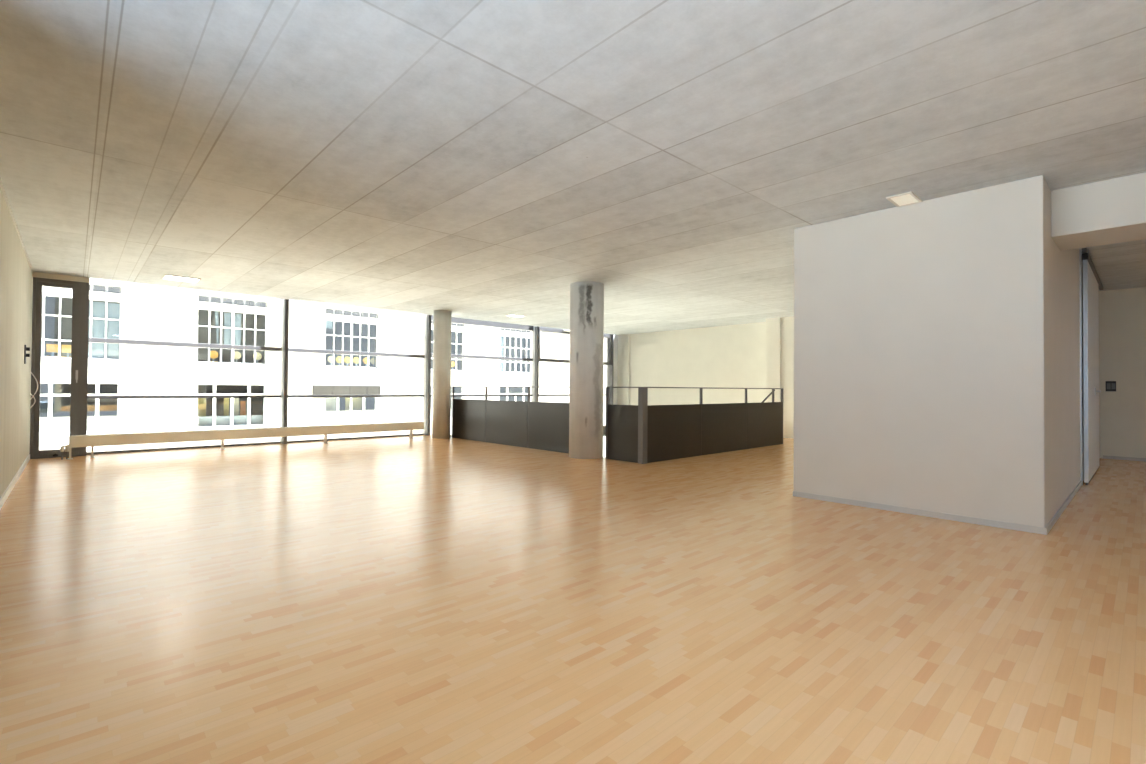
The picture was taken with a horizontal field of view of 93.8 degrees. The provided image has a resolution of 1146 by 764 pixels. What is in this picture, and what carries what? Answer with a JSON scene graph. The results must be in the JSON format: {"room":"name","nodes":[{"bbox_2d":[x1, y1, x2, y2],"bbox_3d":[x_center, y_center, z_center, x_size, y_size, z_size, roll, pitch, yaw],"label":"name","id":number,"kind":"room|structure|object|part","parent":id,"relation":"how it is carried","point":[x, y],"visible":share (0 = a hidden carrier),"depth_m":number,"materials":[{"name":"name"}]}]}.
{"room":"empty open-plan loft","nodes":[
{"label":"empty open-plan loft","id":0,"kind":"room"},
{"bbox_2d":[0,187,32,497],"bbox_3d":[-2.139,-0.284,1.446,0.250,3.316,17.630,1,-1,-43],"label":"wall","id":1,"kind":"structure","parent":0,"point":[16,280],"depth_m":5.50,"materials":[{"name":"beige paint"}]},
{"bbox_2d":[0,454,29,509],"bbox_3d":[-5.222,1.062,4.920,0.015,0.070,7.730,1,-1,-43],"label":"baseboard","id":2,"kind":"structure","parent":1,"relation":"attached to","point":[8,490],"depth_m":5.59,"materials":[{"name":"white wood"}]},
{"bbox_2d":[0,178,32,273],"bbox_3d":[-5.206,-1.603,4.953,0.012,0.030,7.730,1,-1,-43],"label":"trim","id":3,"kind":"structure","parent":1,"relation":"attached to","point":[1,184],"depth_m":5.30,"materials":[{"name":"beige paint"}]},
{"bbox_2d":[24,345,29,363],"bbox_3d":[-6.951,-0.350,6.824,0.045,0.240,0.140,1,-1,-43],"label":"light switch","id":4,"kind":"object","parent":1,"relation":"attached to","point":[26,348],"visible":1,"depth_m":6.76,"materials":[{"name":"black plastic"}]},
{"bbox_3d":[-6.963,-0.351,6.813,0.012,0.240,0.140,1,-1,-43],"label":"plate","id":5,"kind":"part","parent":4,"relation":"part of","materials":[{"name":"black plastic"}]},
{"bbox_2d":[30,372,37,407],"bbox_3d":[-7.735,0.116,7.690,0.086,0.527,0.012,1,-1,-43],"label":"cable","id":6,"kind":"object","parent":1,"relation":"attached to","point":[30,372],"visible":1,"depth_m":7.69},
{"bbox_2d":[29,277,88,458],"bbox_3d":[-7.707,-0.190,8.057,0.612,2.660,0.365,1,-1,-43],"label":"door","id":7,"kind":"structure","parent":1,"relation":"in","point":[80,290],"depth_m":8.06,"materials":[{"name":"grey metal"}]},
{"bbox_2d":[32,272,89,282],"bbox_3d":[-7.715,-1.583,8.089,0.618,0.126,0.280,1,-1,-43],"label":"trim","id":8,"kind":"structure","parent":1,"relation":"attached to","point":[35,274],"depth_m":7.98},
{"bbox_2d":[0,434,1145,763],"bbox_3d":[2.554,1.311,5.845,13.058,0.300,17.480,1,-1,-43],"label":"floor","id":9,"kind":"structure","parent":0,"point":[419,599],"depth_m":2.55,"materials":[{"name":"brown wood"}]},
{"bbox_2d":[86,278,288,454],"bbox_3d":[-6.479,-0.382,9.240,2.793,3.050,0.290,1,-1,-43],"label":"window","id":10,"kind":"structure","parent":9,"relation":"on","point":[283,396],"depth_m":9.56,"materials":[{"name":"metal"}]},
{"bbox_3d":[-6.565,1.128,9.253,2.725,0.030,0.100,1,-1,-43],"label":"sill","id":11,"kind":"part","parent":10,"relation":"part of","materials":[{"name":"grey metal"}]},
{"bbox_2d":[60,422,423,459],"bbox_3d":[-5.319,0.987,9.650,5.655,0.338,0.140,1,-1,-43],"label":"radiator","id":12,"kind":"object","parent":9,"relation":"on","point":[91,441],"visible":1,"depth_m":9.04,"materials":[{"name":"beige metal"}]},
{"bbox_3d":[-7.136,1.035,7.956,0.060,0.175,0.120,1,-1,-43],"label":"leg","id":13,"kind":"part","parent":12,"relation":"part of","materials":[{"name":"metal"}]},
{"bbox_3d":[-5.936,1.057,9.075,0.060,0.175,0.120,1,-1,-43],"label":"leg","id":14,"kind":"part","parent":12,"relation":"part of","materials":[{"name":"metal"}]},
{"bbox_2d":[72,422,407,435],"bbox_3d":[-5.292,0.821,9.676,5.496,0.005,0.100,1,-1,-43],"label":"grille","id":15,"kind":"object","parent":12,"relation":"attached to","point":[398,423],"depth_m":9.33,"materials":[{"name":"white metal"}]},
{"bbox_2d":[287,300,430,442],"bbox_3d":[-4.381,-0.343,11.197,2.945,3.050,0.290,1,-1,-43],"label":"window","id":16,"kind":"structure","parent":9,"relation":"on","point":[426,354],"depth_m":11.89,"materials":[{"name":"metal"}]},
{"bbox_3d":[-4.467,1.166,11.209,2.877,0.030,0.100,1,-1,-43],"label":"sill","id":17,"kind":"part","parent":16,"relation":"part of","materials":[{"name":"grey metal"}]},
{"bbox_2d":[432,310,450,438],"bbox_3d":[-2.815,-0.162,11.500,0.380,2.716,0.380,1,-1,-14],"label":"concrete column","id":18,"kind":"structure","parent":9,"relation":"on","point":[441,394],"depth_m":11.34,"materials":[{"name":"grey concrete"}]},
{"bbox_2d":[569,281,603,458],"bbox_3d":[0.213,-0.180,8.458,0.536,2.716,0.536,0,-1,1],"label":"concrete column","id":19,"kind":"structure","parent":9,"relation":"on","point":[586,297],"depth_m":8.22,"materials":[{"name":"grey concrete"}]},
{"bbox_2d":[452,386,782,463],"bbox_3d":[0.779,0.969,11.098,4.390,1.721,5.339,1,-1,-43],"label":"stair railing","id":20,"kind":"object","parent":9,"relation":"on","point":[642,433],"visible":0.91,"depth_m":9.15,"materials":[{"name":"metal"}]},
{"bbox_3d":[-2.591,0.648,11.581,0.030,1.100,0.040,1,-1,-43],"label":"post","id":21,"kind":"part","parent":20,"relation":"part of","materials":[{"name":"metal"}]},
{"bbox_3d":[-2.167,0.778,11.107,0.012,0.835,1.262,1,-1,-43],"label":"panel","id":22,"kind":"part","parent":20,"relation":"part of","materials":[{"name":"black metal"}]},
{"bbox_3d":[-1.725,0.643,10.652,0.030,1.100,0.040,1,-1,-43],"label":"post","id":23,"kind":"part","parent":20,"relation":"part of","materials":[{"name":"metal"}]},
{"bbox_3d":[-1.271,0.772,10.145,0.012,0.835,1.352,1,-1,-43],"label":"panel","id":24,"kind":"part","parent":20,"relation":"part of","materials":[{"name":"black metal"}]},
{"bbox_3d":[-1.257,0.092,10.162,0.044,0.018,3.900,1,-1,-43],"label":"rail","id":25,"kind":"part","parent":20,"relation":"part of","materials":[{"name":"metal"}]},
{"bbox_3d":[-0.797,0.636,9.657,0.030,1.100,0.040,1,-1,-43],"label":"post","id":26,"kind":"part","parent":20,"relation":"part of","materials":[{"name":"metal"}]},
{"bbox_3d":[-0.374,0.766,9.183,0.012,0.835,1.262,1,-1,-43],"label":"panel","id":27,"kind":"part","parent":20,"relation":"part of","materials":[{"name":"black metal"}]},
{"bbox_3d":[0.529,0.627,8.235,0.030,1.100,0.050,1,-1,-43],"label":"post","id":28,"kind":"part","parent":20,"relation":"part of","materials":[{"name":"metal"}]},
{"bbox_3d":[0.771,0.079,7.986,0.044,0.018,0.699,1,-1,-43],"label":"rail","id":29,"kind":"part","parent":20,"relation":"part of","materials":[{"name":"metal"}]},
{"bbox_3d":[0.751,0.758,7.976,0.012,0.835,0.639,1,-1,-43],"label":"panel","id":30,"kind":"part","parent":20,"relation":"part of","materials":[{"name":"black metal"}]},
{"bbox_3d":[1.006,0.621,7.723,0.110,1.105,0.090,1,-1,-43],"label":"post","id":31,"kind":"part","parent":20,"relation":"part of","materials":[{"name":"metal"}]},
{"bbox_3d":[1.565,0.766,8.228,1.431,0.835,0.012,1,-1,-43],"label":"panel","id":32,"kind":"part","parent":20,"relation":"part of","materials":[{"name":"black metal"}]},
{"bbox_3d":[2.084,0.644,8.729,0.045,1.100,0.030,1,-1,-43],"label":"post","id":33,"kind":"part","parent":20,"relation":"part of","materials":[{"name":"metal"}]},
{"bbox_3d":[2.589,0.106,9.203,4.320,0.018,0.044,1,-1,-43],"label":"rail","id":34,"kind":"part","parent":20,"relation":"part of","materials":[{"name":"metal"}]},
{"bbox_3d":[2.616,0.786,9.208,1.427,0.835,0.012,1,-1,-43],"label":"panel","id":35,"kind":"part","parent":20,"relation":"part of","materials":[{"name":"black metal"}]},
{"bbox_3d":[3.653,0.805,10.174,1.392,0.835,0.012,1,-1,-43],"label":"panel","id":36,"kind":"part","parent":20,"relation":"part of","materials":[{"name":"black metal"}]},
{"bbox_3d":[2.902,0.968,9.627,3.016,1.715,0.036,1,-1,-43],"label":"stair handrail","id":37,"kind":"part","parent":20,"relation":"part of","materials":[{"name":"metal"}]},
{"bbox_2d":[781,316,793,437],"bbox_3d":[5.878,-0.108,11.223,0.500,2.716,3.600,1,-1,-43],"label":"wall pier","id":38,"kind":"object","parent":9,"relation":"on","point":[787,323],"visible":0.07,"depth_m":12.00,"materials":[{"name":"beige paint"}]},
{"bbox_2d":[766,317,780,401],"bbox_3d":[4.569,-0.104,12.232,0.040,2.716,0.340,1,-1,-43],"label":"pilaster","id":39,"kind":"object","parent":38,"relation":"attached to","point":[773,325],"visible":0.64,"depth_m":12.21,"materials":[{"name":"beige paint"}]},
{"bbox_2d":[0,0,1145,334],"bbox_3d":[2.693,-1.731,5.756,13.258,0.350,17.330,1,-1,-43],"label":"ceiling","id":40,"kind":"structure","parent":0,"point":[484,160],"depth_m":3.46,"materials":[{"name":"concrete"}]},
{"bbox_2d":[162,274,200,282],"bbox_3d":[-5.988,-1.577,8.195,0.445,0.012,0.400,1,-1,-43],"label":"recessed light","id":41,"kind":"object","parent":40,"relation":"in","point":[166,277],"visible":1,"depth_m":8.16,"materials":[{"name":"white plastic"}]},
{"bbox_2d":[164,276,198,282],"bbox_3d":[-5.988,-1.578,8.195,0.405,0.007,0.360,1,-1,-43],"label":"diffuser","id":42,"kind":"object","parent":41,"relation":"attached to","point":[176,278],"depth_m":8.22,"materials":[{"name":"white plastic"}]},
{"bbox_2d":[505,314,525,316],"bbox_3d":[-1.299,-1.496,12.129,0.400,0.012,0.260,1,-1,-43],"label":"recessed light","id":43,"kind":"object","parent":40,"relation":"in","point":[510,315],"visible":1,"depth_m":12.07,"materials":[{"name":"white plastic"}]},
{"bbox_2d":[886,191,922,206],"bbox_3d":[2.841,-1.563,4.594,0.318,0.012,0.190,1,-1,-43],"label":"recessed light","id":44,"kind":"object","parent":40,"relation":"in","point":[908,198],"visible":1,"depth_m":4.58,"materials":[{"name":"white plastic"}]},
{"bbox_2d":[890,194,918,205],"bbox_3d":[2.841,-1.565,4.594,0.278,0.007,0.150,1,-1,-43],"label":"diffuser","id":45,"kind":"object","parent":44,"relation":"attached to","point":[899,199],"depth_m":4.59,"materials":[{"name":"white plastic"}]},
{"bbox_2d":[1082,248,1102,289],"bbox_3d":[7.054,-1.485,7.254,3.330,0.046,0.040,1,-1,-43],"label":"door track","id":46,"kind":"object","parent":40,"relation":"attached to","point":[1084,250],"visible":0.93,"depth_m":7.04,"materials":[{"name":"grey metal"}]},
{"bbox_2d":[1082,253,1100,484],"bbox_3d":[6.669,-0.134,6.855,2.100,2.670,0.094,1,-1,-43],"label":"sliding door","id":47,"kind":"structure","parent":46,"relation":"hanging from","point":[1091,391],"depth_m":6.47,"materials":[{"name":"white paint"}]},
{"bbox_3d":[6.676,-0.114,6.892,2.040,2.570,0.035,1,-1,-43],"label":"door panel","id":48,"kind":"part","parent":47,"relation":"part of","materials":[{"name":"white glass"}]},
{"bbox_2d":[1051,172,1145,250],"bbox_3d":[6.368,-1.385,2.208,0.630,0.381,6.532,1,-1,-43],"label":"beam","id":49,"kind":"structure","parent":40,"relation":"attached to","point":[1111,211],"depth_m":4.22,"materials":[{"name":"white paint"}]},
{"bbox_2d":[617,287,1145,457],"bbox_3d":[7.291,1.439,10.227,0.250,6.416,17.630,1,-1,-43],"label":"wall","id":50,"kind":"structure","parent":0,"point":[728,356],"depth_m":13.18,"materials":[{"name":"beige paint"}]},
{"bbox_2d":[539,327,617,435],"bbox_3d":[0.131,1.340,15.413,3.155,6.250,0.260,1,-1,-43],"label":"window","id":51,"kind":"structure","parent":50,"relation":"in","point":[612,340],"depth_m":16.27,"materials":[{"name":"grey metal"}]},
{"bbox_3d":[0.095,-0.994,15.339,2.910,0.915,0.100,1,-1,-43],"label":"light frame","id":52,"kind":"part","parent":51,"relation":"part of","materials":[{"name":"grey metal"}]},
{"bbox_3d":[1.205,1.360,16.434,0.190,6.250,0.230,1,-1,-43],"label":"jamb panel","id":53,"kind":"part","parent":51,"relation":"part of","materials":[{"name":"metal"}]},
{"bbox_2d":[618,334,629,404],"bbox_3d":[1.528,0.076,16.231,0.030,3.016,0.440,1,-1,-43],"label":"pilaster","id":54,"kind":"object","parent":50,"relation":"attached to","point":[623,340],"visible":0.64,"depth_m":16.21,"materials":[{"name":"beige paint"}]},
{"bbox_2d":[1106,381,1115,390],"bbox_3d":[8.641,0.068,8.610,0.017,0.165,0.120,1,-1,-43],"label":"light switch","id":55,"kind":"object","parent":50,"relation":"attached to","point":[1110,385],"visible":1,"depth_m":8.61,"materials":[{"name":"black plastic"}]},
{"bbox_2d":[1103,455,1145,460],"bbox_3d":[10.787,1.196,6.290,0.012,0.050,6.500,1,-1,-43],"label":"baseboard","id":56,"kind":"structure","parent":50,"relation":"attached to","point":[1104,456],"depth_m":8.49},
{"bbox_2d":[794,175,1099,527],"bbox_3d":[5.402,-0.163,7.080,6.848,2.716,1.923,1,-1,-43],"label":"wall partition","id":57,"kind":"structure","parent":0,"point":[937,340],"depth_m":4.62,"materials":[{"name":"white paint"}]},
{"bbox_2d":[793,491,1046,534],"bbox_3d":[2.889,1.124,4.720,0.012,0.050,1.935,1,-1,-43],"label":"baseboard","id":58,"kind":"structure","parent":57,"relation":"attached to","point":[1000,524],"depth_m":4.56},
{"bbox_2d":[1045,481,1081,533],"bbox_3d":[4.700,1.141,5.094,3.148,0.050,0.012,1,-1,-43],"label":"baseboard","id":59,"kind":"structure","parent":57,"relation":"attached to","point":[1059,512],"depth_m":4.75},
{"bbox_2d":[1079,249,1082,484],"bbox_3d":[5.858,-0.171,6.179,0.050,2.716,0.016,1,-1,-43],"label":"trim","id":60,"kind":"structure","parent":57,"relation":"attached to","point":[1080,250],"depth_m":6.16,"materials":[{"name":"metal"}]},
{"label":"outside","id":61,"kind":"structure","parent":0,"visible":0},
{"bbox_3d":[7.282,4.879,6.759,140.000,0.150,120.000,1,-1,-43],"label":"street","id":62,"kind":"object","parent":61,"visible":0},
{"bbox_2d":[39,281,606,456],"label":"window","id":63,"kind":"structure","parent":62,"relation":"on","point":[116,311],"depth_m":22.63,"materials":[{"name":"clear glass"}]},
{"bbox_2d":[46,344,57,356],"bbox_3d":[-17.898,-0.866,18.442,0.334,0.851,0.420,1,-1,-43],"label":"office chair","id":64,"kind":"object","parent":63,"relation":"in","point":[52,348],"visible":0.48,"depth_m":18.29,"materials":[{"name":"metal"}]},
{"bbox_3d":[-17.767,-1.152,18.307,0.330,0.280,0.040,1,-1,-43],"label":"backrest","id":65,"kind":"part","parent":64,"relation":"part of","materials":[{"name":"yellow"}]},
{"bbox_2d":[61,345,70,356],"bbox_3d":[-17.622,-0.861,18.700,0.334,0.851,0.420,1,-1,-43],"label":"office chair","id":66,"kind":"object","parent":63,"relation":"in","point":[65,348],"visible":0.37,"depth_m":18.52,"materials":[{"name":"metal"}]},
{"bbox_3d":[-17.491,-1.147,18.564,0.330,0.280,0.040,1,-1,-43],"label":"backrest","id":67,"kind":"part","parent":66,"relation":"part of","materials":[{"name":"yellow"}]},
{"bbox_2d":[93,285,104,291],"bbox_3d":[-16.634,-3.284,18.816,0.313,0.180,0.080,1,-1,-43],"label":"vent grille","id":68,"kind":"object","parent":63,"relation":"attached to","point":[96,288],"depth_m":18.79,"materials":[{"name":"grey metal"}]},
{"bbox_2d":[88,301,119,358],"bbox_3d":[-16.689,-1.793,18.947,1.042,2.040,0.020,1,-1,-43],"label":"blind","id":69,"kind":"object","parent":63,"relation":"hanging from","point":[98,308],"depth_m":18.99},
{"bbox_3d":[-17.116,-3.292,18.469,2.360,0.240,0.070,1,-1,-43],"label":"vent frame","id":70,"kind":"part","parent":63,"relation":"part of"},
{"bbox_2d":[108,287,119,292],"bbox_3d":[-16.346,-3.279,19.085,0.313,0.180,0.080,1,-1,-43],"label":"vent grille","id":71,"kind":"object","parent":63,"relation":"attached to","point":[110,289],"depth_m":19.06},
{"bbox_2d":[198,398,205,415],"bbox_3d":[-15.224,1.257,21.893,0.380,1.466,0.400,1,-1,-43],"label":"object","id":72,"kind":"object","parent":63,"relation":"in","point":[201,401],"visible":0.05,"depth_m":21.91,"materials":[{"name":"metal"}]},
{"bbox_2d":[199,296,208,301],"bbox_3d":[-14.397,-3.243,20.902,0.317,0.180,0.080,1,-1,-43],"label":"vent grille","id":73,"kind":"object","parent":63,"relation":"attached to","point":[201,298],"depth_m":20.89,"materials":[{"name":"grey metal"}]},
{"bbox_2d":[207,350,217,361],"bbox_3d":[-14.524,-0.821,21.588,0.334,0.886,0.420,1,-1,-43],"label":"table lamp","id":74,"kind":"object","parent":63,"relation":"in","point":[213,354],"visible":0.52,"depth_m":21.44,"materials":[{"name":"metal"}]},
{"bbox_3d":[-14.392,-1.100,21.453,0.330,0.330,0.040,1,-1,-43],"label":"backrest","id":75,"kind":"part","parent":74,"relation":"part of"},
{"bbox_2d":[211,297,220,302],"bbox_3d":[-14.107,-3.238,21.172,0.317,0.180,0.080,1,-1,-43],"label":"vent grille","id":76,"kind":"object","parent":63,"relation":"attached to","point":[213,299],"depth_m":21.15,"materials":[{"name":"grey metal"}]},
{"bbox_2d":[214,311,218,343],"bbox_3d":[-14.186,-2.136,21.337,0.178,1.560,0.060,1,-1,-43],"label":"curtain","id":77,"kind":"object","parent":63,"relation":"hanging from","point":[216,312],"depth_m":21.33,"materials":[{"name":"white fabric"}]},
{"bbox_2d":[224,398,228,415],"bbox_3d":[-14.565,1.269,22.507,0.180,1.466,0.400,1,-1,-43],"label":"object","id":78,"kind":"object","parent":63,"relation":"in","point":[226,400],"visible":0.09,"depth_m":22.50,"materials":[{"name":"metal"}]},
{"bbox_2d":[223,298,231,303],"bbox_3d":[-13.816,-3.232,21.443,0.317,0.180,0.080,1,-1,-43],"label":"vent grille","id":79,"kind":"object","parent":63,"relation":"attached to","point":[225,300],"depth_m":21.45,"materials":[{"name":"grey metal"}]},
{"bbox_3d":[-13.723,-3.229,21.633,2.380,0.240,0.070,1,-1,-43],"label":"vent frame","id":80,"kind":"part","parent":63,"relation":"part of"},
{"bbox_2d":[224,313,240,344],"bbox_3d":[-13.768,-2.054,21.672,0.575,1.410,0.020,1,-1,-43],"label":"blind","id":81,"kind":"object","parent":63,"relation":"hanging from","point":[227,316],"depth_m":21.62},
{"bbox_2d":[231,393,238,415],"bbox_3d":[-14.346,1.234,22.712,0.300,1.546,0.400,1,-1,-43],"label":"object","id":82,"kind":"object","parent":63,"relation":"in","point":[236,400],"visible":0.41,"depth_m":22.74,"materials":[{"name":"metal"}]},
{"bbox_2d":[230,351,240,362],"bbox_3d":[-13.941,-0.811,22.132,0.334,0.886,0.420,1,-1,-43],"label":"table lamp","id":83,"kind":"object","parent":63,"relation":"in","point":[237,355],"visible":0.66,"depth_m":22.00,"materials":[{"name":"metal"}]},
{"bbox_3d":[-13.809,-1.089,21.996,0.330,0.330,0.040,1,-1,-43],"label":"backrest","id":84,"kind":"part","parent":83,"relation":"part of","materials":[{"name":"yellow"}]},
{"bbox_2d":[234,300,243,304],"bbox_3d":[-13.526,-3.227,21.713,0.317,0.180,0.080,1,-1,-43],"label":"vent grille","id":85,"kind":"object","parent":63,"relation":"attached to","point":[236,302],"depth_m":21.68,"materials":[{"name":"grey metal"}]},
{"bbox_2d":[240,401,245,414],"bbox_3d":[-14.120,1.413,22.921,0.200,1.196,0.400,1,-1,-43],"label":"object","id":86,"kind":"object","parent":63,"relation":"in","point":[242,403],"visible":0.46,"depth_m":22.91,"materials":[{"name":"metal"}]},
{"bbox_2d":[246,301,254,305],"bbox_3d":[-13.236,-3.222,21.984,0.317,0.180,0.080,1,-1,-43],"label":"vent grille","id":87,"kind":"object","parent":63,"relation":"attached to","point":[248,303],"depth_m":21.96,"materials":[{"name":"grey metal"}]},
{"bbox_2d":[252,352,261,363],"bbox_3d":[-13.387,-0.800,22.648,0.334,0.886,0.420,1,-1,-43],"label":"table lamp","id":88,"kind":"object","parent":63,"relation":"in","point":[258,355],"visible":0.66,"depth_m":22.50,"materials":[{"name":"metal"}]},
{"bbox_3d":[-13.256,-1.079,22.512,0.330,0.330,0.040,1,-1,-43],"label":"backrest","id":89,"kind":"part","parent":88,"relation":"part of","materials":[{"name":"yellow"}]},
{"bbox_2d":[257,302,264,306],"bbox_3d":[-12.946,-3.216,22.254,0.317,0.180,0.080,1,-1,-43],"label":"vent grille","id":90,"kind":"object","parent":63,"relation":"attached to","point":[259,304],"depth_m":22.23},
{"bbox_2d":[326,321,332,328],"bbox_3d":[-11.044,-2.589,24.215,0.397,0.340,0.020,1,-1,-43],"label":"blind","id":91,"kind":"object","parent":63,"relation":"hanging from","point":[329,324],"depth_m":24.23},
{"bbox_2d":[326,309,332,313],"bbox_3d":[-10.945,-3.180,24.120,0.317,0.180,0.080,1,-1,-43],"label":"vent grille","id":92,"kind":"object","parent":63,"relation":"attached to","point":[328,311],"depth_m":24.09,"materials":[{"name":"grey metal"}]},
{"bbox_2d":[325,356,334,365],"bbox_3d":[-11.208,-0.760,24.680,0.334,0.886,0.420,1,-1,-43],"label":"table lamp","id":93,"kind":"object","parent":63,"relation":"in","point":[330,358],"visible":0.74,"depth_m":24.51,"materials":[{"name":"metal"}]},
{"bbox_3d":[-11.076,-1.039,24.544,0.330,0.330,0.040,1,-1,-43],"label":"backrest","id":94,"kind":"part","parent":93,"relation":"part of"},
{"bbox_2d":[325,398,335,412],"bbox_3d":[-11.611,1.309,25.262,0.900,1.496,0.400,1,-1,-43],"label":"window pane","id":95,"kind":"object","parent":63,"relation":"in","point":[330,403],"visible":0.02,"depth_m":25.36,"materials":[{"name":"glass"}]},
{"bbox_2d":[335,356,341,365],"bbox_3d":[-10.941,-0.755,24.928,0.334,0.886,0.420,1,-1,-43],"label":"table lamp","id":96,"kind":"object","parent":63,"relation":"in","point":[339,358],"visible":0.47,"depth_m":24.78,"materials":[{"name":"metal"}]},
{"bbox_3d":[-10.809,-1.034,24.793,0.330,0.330,0.040,1,-1,-43],"label":"backrest","id":97,"kind":"part","parent":96,"relation":"part of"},
{"bbox_2d":[335,310,341,314],"bbox_3d":[-10.655,-3.174,24.390,0.317,0.180,0.080,1,-1,-43],"label":"vent grille","id":98,"kind":"object","parent":63,"relation":"attached to","point":[337,312],"depth_m":24.34,"materials":[{"name":"grey metal"}]},
{"bbox_2d":[343,356,349,365],"bbox_3d":[-10.677,-0.751,25.175,0.334,0.886,0.420,1,-1,-43],"label":"table lamp","id":99,"kind":"object","parent":63,"relation":"in","point":[346,359],"visible":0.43,"depth_m":25.03,"materials":[{"name":"metal"}]},
{"bbox_3d":[-10.545,-1.029,25.039,0.330,0.330,0.040,1,-1,-43],"label":"backrest","id":100,"kind":"part","parent":99,"relation":"part of","materials":[{"name":"yellow"}]},
{"bbox_3d":[-10.271,-3.166,24.851,2.380,0.240,0.070,1,-1,-43],"label":"vent frame","id":101,"kind":"part","parent":63,"relation":"part of","materials":[{"name":"white"}]},
{"bbox_2d":[345,397,361,412],"bbox_3d":[-10.697,1.351,26.113,0.800,1.446,0.400,1,-1,-43],"label":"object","id":102,"kind":"object","parent":63,"relation":"in","point":[356,401],"visible":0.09,"depth_m":26.12,"materials":[{"name":"metal"}]},
{"bbox_2d":[352,357,358,366],"bbox_3d":[-10.371,-0.745,25.460,0.334,0.886,0.420,1,-1,-43],"label":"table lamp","id":103,"kind":"object","parent":63,"relation":"in","point":[355,359],"visible":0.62,"depth_m":25.31,"materials":[{"name":"metal"}]},
{"bbox_3d":[-10.240,-1.024,25.324,0.330,0.330,0.040,1,-1,-43],"label":"backrest","id":104,"kind":"part","parent":103,"relation":"part of","materials":[{"name":"yellow"}]},
{"bbox_2d":[361,357,369,366],"bbox_3d":[-10.023,-0.739,25.784,0.334,0.886,0.420,1,-1,-43],"label":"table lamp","id":105,"kind":"object","parent":63,"relation":"in","point":[365,358],"visible":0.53,"depth_m":25.60,"materials":[{"name":"metal"}]},
{"bbox_2d":[500,336,503,370],"bbox_3d":[-4.131,-1.587,30.654,0.436,2.090,0.020,1,-1,-43],"label":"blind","id":106,"kind":"object","parent":63,"relation":"hanging from","point":[501,337],"depth_m":30.68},
{"bbox_3d":[1.060,4.525,11.754,6.700,0.200,6.870,1,-1,-43],"label":"floor","id":107,"kind":"structure","parent":0,"visible":0},
{"bbox_2d":[431,315,538,436],"bbox_3d":[-2.164,1.298,13.253,3.143,6.250,0.290,1,-1,-43],"label":"window","id":108,"kind":"structure","parent":107,"relation":"on","point":[534,348],"depth_m":14.06,"materials":[{"name":"grey metal"}]}
]}

